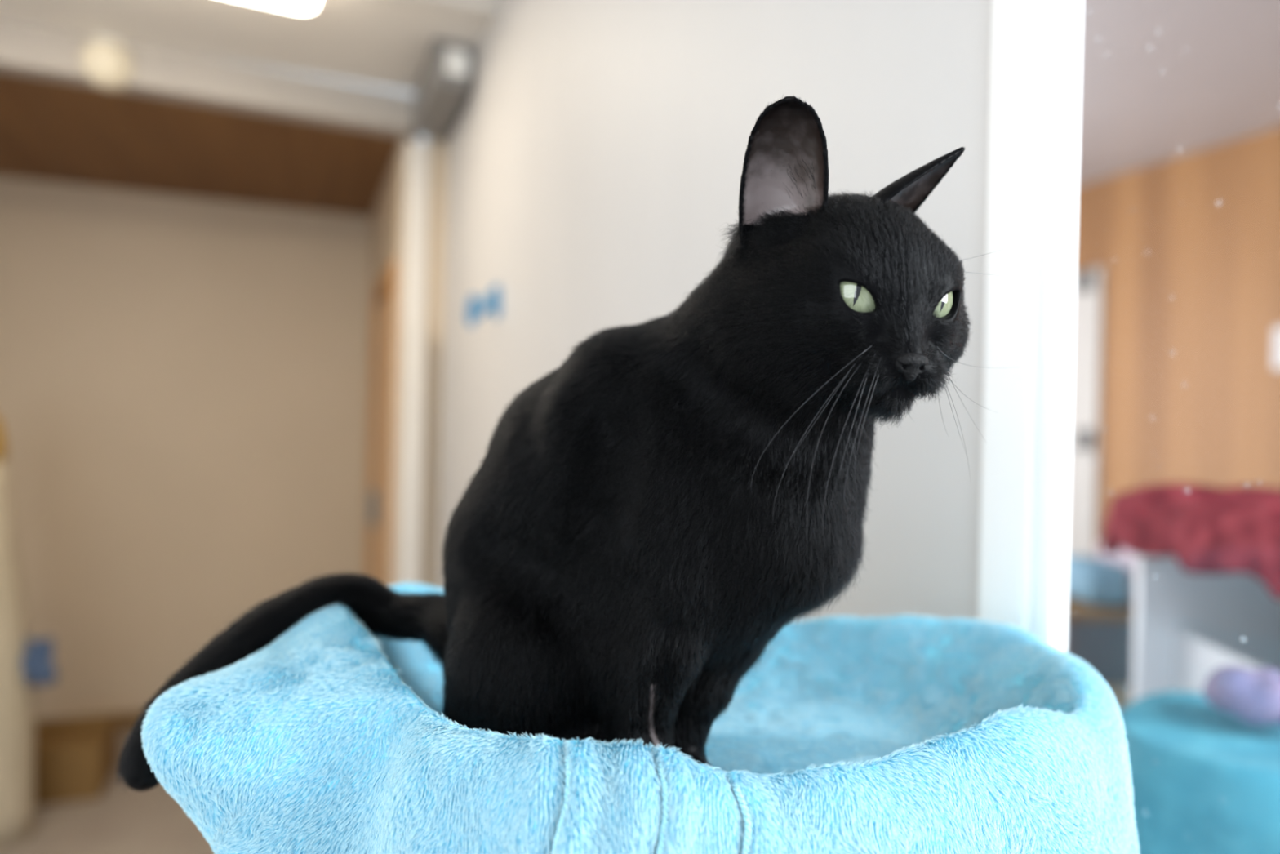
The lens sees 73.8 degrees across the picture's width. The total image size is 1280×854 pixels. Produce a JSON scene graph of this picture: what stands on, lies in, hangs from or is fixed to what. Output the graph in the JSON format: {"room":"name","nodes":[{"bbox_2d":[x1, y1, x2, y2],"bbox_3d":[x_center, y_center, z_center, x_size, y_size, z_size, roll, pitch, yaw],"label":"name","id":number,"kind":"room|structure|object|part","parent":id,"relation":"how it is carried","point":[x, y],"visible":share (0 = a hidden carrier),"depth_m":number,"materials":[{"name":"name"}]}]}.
{"room":"cat shelter room","nodes":[
{"label":"cat shelter room","id":0,"kind":"room"},
{"bbox_2d":[0,728,214,853],"bbox_3d":[-1.209,1.501,1.390,2.280,0.060,6.260,1,0,-22],"label":"floor","id":1,"kind":"structure","parent":0,"point":[122,820],"depth_m":3.10,"materials":[{"name":"tile"}]},
{"bbox_2d":[0,421,34,850],"bbox_3d":[-2.283,0.682,2.978,0.306,1.525,0.230,1,0,-22],"label":"rolled mat","id":2,"kind":"object","parent":1,"relation":"on","point":[16,698],"visible":0.94,"depth_m":2.96,"materials":[{"name":"beige fabric"}]},
{"bbox_2d":[20,636,57,685],"bbox_3d":[-2.109,0.824,2.995,0.110,0.170,0.042,1,0,-22],"label":"cloth","id":3,"kind":"object","parent":2,"relation":"hanging from","point":[37,665],"visible":1,"depth_m":2.99,"materials":[{"name":"blue fabric"}]},
{"bbox_2d":[34,712,118,806],"bbox_3d":[-2.337,1.333,3.424,0.360,0.220,0.360,1,0,-22],"label":"cardboard box","id":4,"kind":"object","parent":1,"relation":"on","point":[75,758],"visible":0.64,"depth_m":3.32,"materials":[{"name":"brown cardboard"}]},
{"bbox_2d":[400,325,426,585],"bbox_3d":[-0.846,0.554,3.141,0.063,1.850,0.045,1,0,-22],"label":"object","id":5,"kind":"object","parent":1,"relation":"on","point":[415,335],"visible":0.56,"depth_m":3.12,"materials":[{"name":"white paint"}]},
{"bbox_3d":[-0.015,0.847,0.480,0.440,1.305,0.440,1,0,-22],"label":"cat perch","id":6,"kind":"object","parent":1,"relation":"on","visible":0},
{"bbox_2d":[140,581,1140,853],"bbox_3d":[0.026,0.249,0.489,0.504,0.282,0.399,1,0,7],"label":"fleece blanket","id":7,"kind":"object","parent":6,"relation":"on","point":[899,734],"visible":0.77,"depth_m":0.37,"materials":[{"name":"blue fabric"}]},
{"bbox_2d":[113,95,1024,791],"bbox_3d":[-0.042,0.031,0.442,0.446,0.341,0.145,1,0,21],"label":"cat","id":8,"kind":"object","parent":7,"relation":"on","point":[633,533],"visible":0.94,"depth_m":0.38},
{"bbox_2d":[0,175,370,719],"bbox_3d":[-2.403,0.149,4.184,2.120,2.585,0.160,1,0,-22],"label":"wall","id":9,"kind":"structure","parent":0,"point":[183,379],"depth_m":4.14,"materials":[{"name":"beige paint"}]},
{"bbox_2d":[118,711,142,729],"bbox_3d":[-2.428,1.406,4.089,2.060,0.070,0.020,1,0,-22],"label":"baseboard","id":10,"kind":"structure","parent":9,"relation":"attached to","point":[128,717],"depth_m":4.07,"materials":[{"name":"brown wood"}]},
{"bbox_2d":[0,71,417,217],"bbox_3d":[-2.091,-1.166,3.499,2.120,0.090,1.640,1,0,-22],"label":"soffit","id":11,"kind":"structure","parent":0,"point":[52,131],"depth_m":3.43,"materials":[{"name":"brown wood"}]},
{"bbox_2d":[362,137,417,586],"bbox_3d":[-1.163,0.179,3.869,0.060,2.585,1.360,1,0,-22],"label":"wall","id":12,"kind":"structure","parent":0,"point":[387,218],"depth_m":3.50,"materials":[{"name":"beige paint"}]},
{"bbox_2d":[0,18,413,138],"bbox_3d":[-1.801,-1.180,2.742,2.094,0.128,0.100,1,0,-25],"label":"trim","id":13,"kind":"structure","parent":12,"relation":"attached to","point":[25,50],"depth_m":2.88,"materials":[{"name":"paint"}]},
{"bbox_2d":[366,259,396,586],"bbox_3d":[-1.101,0.413,3.670,0.085,2.120,0.820,1,0,-22],"label":"door","id":14,"kind":"structure","parent":12,"relation":"in","point":[384,292],"depth_m":3.78,"materials":[{"name":"orange wood"}]},
{"bbox_3d":[-1.214,0.370,3.888,0.037,0.160,0.030,1,0,-22],"label":"handle","id":15,"kind":"part","parent":14,"relation":"part of","materials":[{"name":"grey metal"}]},
{"bbox_2d":[395,140,430,584],"bbox_3d":[-0.868,0.209,3.212,0.080,2.540,0.080,1,0,-22],"label":"trim","id":16,"kind":"structure","parent":12,"relation":"attached to","point":[417,155],"depth_m":3.17,"materials":[{"name":"white paint"}]},
{"bbox_2d":[0,0,1279,186],"bbox_3d":[0.377,-1.231,1.546,5.210,0.080,5.400,1,0,-22],"label":"ceiling","id":17,"kind":"structure","parent":0,"point":[1162,80],"depth_m":2.70,"materials":[{"name":"white paint"}]},
{"bbox_2d":[78,35,133,90],"bbox_3d":[-1.716,-1.167,2.750,0.158,0.156,0.158,1,0,-22],"label":"globe light","id":18,"kind":"object","parent":17,"relation":"attached to","point":[107,64],"visible":0.99,"depth_m":2.70,"materials":[{"name":"white glass"}]},
{"bbox_2d":[254,0,316,10],"bbox_3d":[-1.410,-1.202,2.005,1.240,0.065,0.260,1,0,-26],"label":"ceiling light","id":19,"kind":"object","parent":17,"relation":"attached to","point":[303,5],"visible":1,"depth_m":2.33,"materials":[{"name":"white plastic"}]},
{"bbox_2d":[412,38,472,139],"bbox_3d":[-0.682,-1.145,2.918,0.120,0.145,0.540,1,0,-22],"label":"door closer","id":20,"kind":"object","parent":17,"relation":"attached to","point":[444,85],"visible":1,"depth_m":2.75,"materials":[{"name":"grey metal"}]},
{"bbox_2d":[435,0,993,622],"bbox_3d":[0.147,0.154,1.087,0.060,2.700,4.700,1,0,-22],"label":"wall","id":21,"kind":"structure","parent":0,"point":[596,150],"depth_m":1.24,"materials":[{"name":"white paint"}]},
{"bbox_2d":[419,134,447,587],"bbox_3d":[-0.775,0.131,3.260,0.125,2.700,0.060,1,0,-22],"label":"trim","id":22,"kind":"structure","parent":21,"relation":"attached to","point":[437,159],"depth_m":3.22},
{"bbox_2d":[376,0,498,23],"bbox_3d":[-0.604,-1.203,2.399,0.400,0.025,0.080,1,0,-22],"label":"trim","id":23,"kind":"structure","parent":21,"relation":"attached to","point":[482,11],"depth_m":2.42,"materials":[{"name":"white paint"}]},
{"bbox_2d":[466,284,501,327],"bbox_3d":[-0.423,-0.330,2.311,0.092,0.125,0.015,1,0,-22],"label":"ornament","id":24,"kind":"object","parent":21,"relation":"attached to","point":[491,302],"visible":1,"depth_m":2.31,"materials":[{"name":"blue"}]},
{"bbox_2d":[977,0,1082,651],"bbox_3d":[0.547,-0.087,0.091,0.082,1.420,1.276,1,0,-22],"label":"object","id":25,"kind":"structure","parent":21,"relation":"in","point":[1037,44],"depth_m":0.62,"materials":[{"name":"white paint"}]},
{"bbox_3d":[0.520,-0.087,0.092,0.020,1.300,1.159,1,0,-22],"label":"frame","id":26,"kind":"part","parent":25,"relation":"part of","materials":[{"name":"white paint"}]},
{"bbox_2d":[1075,126,1279,557],"bbox_3d":[2.726,0.217,2.518,0.060,2.700,5.400,1,0,-22],"label":"wall","id":27,"kind":"structure","parent":0,"point":[1187,246],"depth_m":3.56,"materials":[{"name":"brown wood"}]},
{"bbox_2d":[1068,266,1103,556],"bbox_3d":[2.054,0.406,4.015,0.045,2.290,0.190,1,0,-22],"label":"trim","id":28,"kind":"structure","parent":27,"relation":"attached to","point":[1088,314],"depth_m":3.98,"materials":[{"name":"white paint"}]},
{"bbox_2d":[1272,326,1279,369],"bbox_3d":[2.443,-0.297,3.155,0.006,0.160,0.190,1,0,-22],"label":"paper notice","id":29,"kind":"object","parent":27,"relation":"attached to","point":[1276,342],"visible":1,"depth_m":3.23,"materials":[{"name":"white paper"}]},
{"bbox_3d":[1.364,1.564,1.976,2.930,0.060,5.400,1,0,-22],"label":"floor","id":30,"kind":"structure","parent":0,"visible":0},
{"bbox_2d":[1107,684,1132,710],"bbox_3d":[1.303,1.102,2.400,0.640,0.861,0.540,1,0,-2],"label":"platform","id":31,"kind":"object","parent":30,"relation":"on","point":[1122,693],"visible":0.02,"depth_m":2.14,"materials":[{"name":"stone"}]},
{"bbox_2d":[1066,595,1133,684],"bbox_3d":[1.316,0.579,2.400,0.460,0.185,0.380,1,0,-2],"label":"shelf","id":32,"kind":"object","parent":31,"relation":"on","point":[1100,634],"visible":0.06,"depth_m":2.22,"materials":[{"name":"dark grey plastic"}]},
{"bbox_2d":[1067,554,1128,605],"bbox_3d":[1.265,0.427,2.400,0.116,0.111,0.240,1,0,0],"label":"folded towel","id":33,"kind":"object","parent":32,"relation":"on","point":[1091,580],"visible":0.8,"depth_m":2.30,"materials":[{"name":"blue fabric"}]},
{"bbox_3d":[1.318,0.497,2.400,0.460,0.020,0.380,1,0,-2],"label":"lid","id":34,"kind":"part","parent":32,"relation":"part of","materials":[{"name":"brown cardboard"}]},
{"bbox_2d":[1097,540,1135,604],"bbox_3d":[1.370,0.405,2.400,0.072,0.161,0.220,1,0,0],"label":"frame","id":35,"kind":"object","parent":32,"relation":"on","point":[1125,557],"visible":0.11,"depth_m":2.34,"materials":[{"name":"white plastic"}]},
{"bbox_2d":[1131,554,1279,702],"bbox_3d":[1.165,0.865,1.242,0.550,1.328,0.750,1,0,7],"label":"cabinet","id":36,"kind":"object","parent":30,"relation":"on","point":[1187,626],"visible":0.31,"depth_m":1.60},
{"bbox_2d":[1102,483,1279,599],"bbox_3d":[1.173,0.177,1.257,0.652,0.164,0.863,1,0,7],"label":"blanket","id":37,"kind":"object","parent":36,"relation":"on","point":[1209,530],"visible":1,"depth_m":1.36,"materials":[{"name":"red fabric"}]},
{"bbox_3d":[0.960,0.951,1.269,0.020,1.145,0.690,1,0,7],"label":"panel","id":38,"kind":"part","parent":36,"relation":"part of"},
{"bbox_3d":[0.653,0.929,0.880,0.284,1.174,0.284,1,0,-22],"label":"stool","id":39,"kind":"object","parent":30,"relation":"on","visible":0},
{"bbox_2d":[1120,690,1279,853],"bbox_3d":[0.665,0.420,0.875,0.373,0.205,0.362,1,0,-22],"label":"ottoman","id":40,"kind":"object","parent":39,"relation":"on","point":[1206,780],"visible":0.77,"depth_m":0.83,"materials":[{"name":"teal fabric"}]},
{"bbox_2d":[1203,665,1279,725],"bbox_3d":[0.656,0.284,0.900,0.104,0.050,0.104,1,0,-22],"label":"cushion","id":41,"kind":"object","parent":40,"relation":"on","point":[1252,696],"visible":1,"depth_m":0.88,"materials":[{"name":"purple fabric"}]}
]}

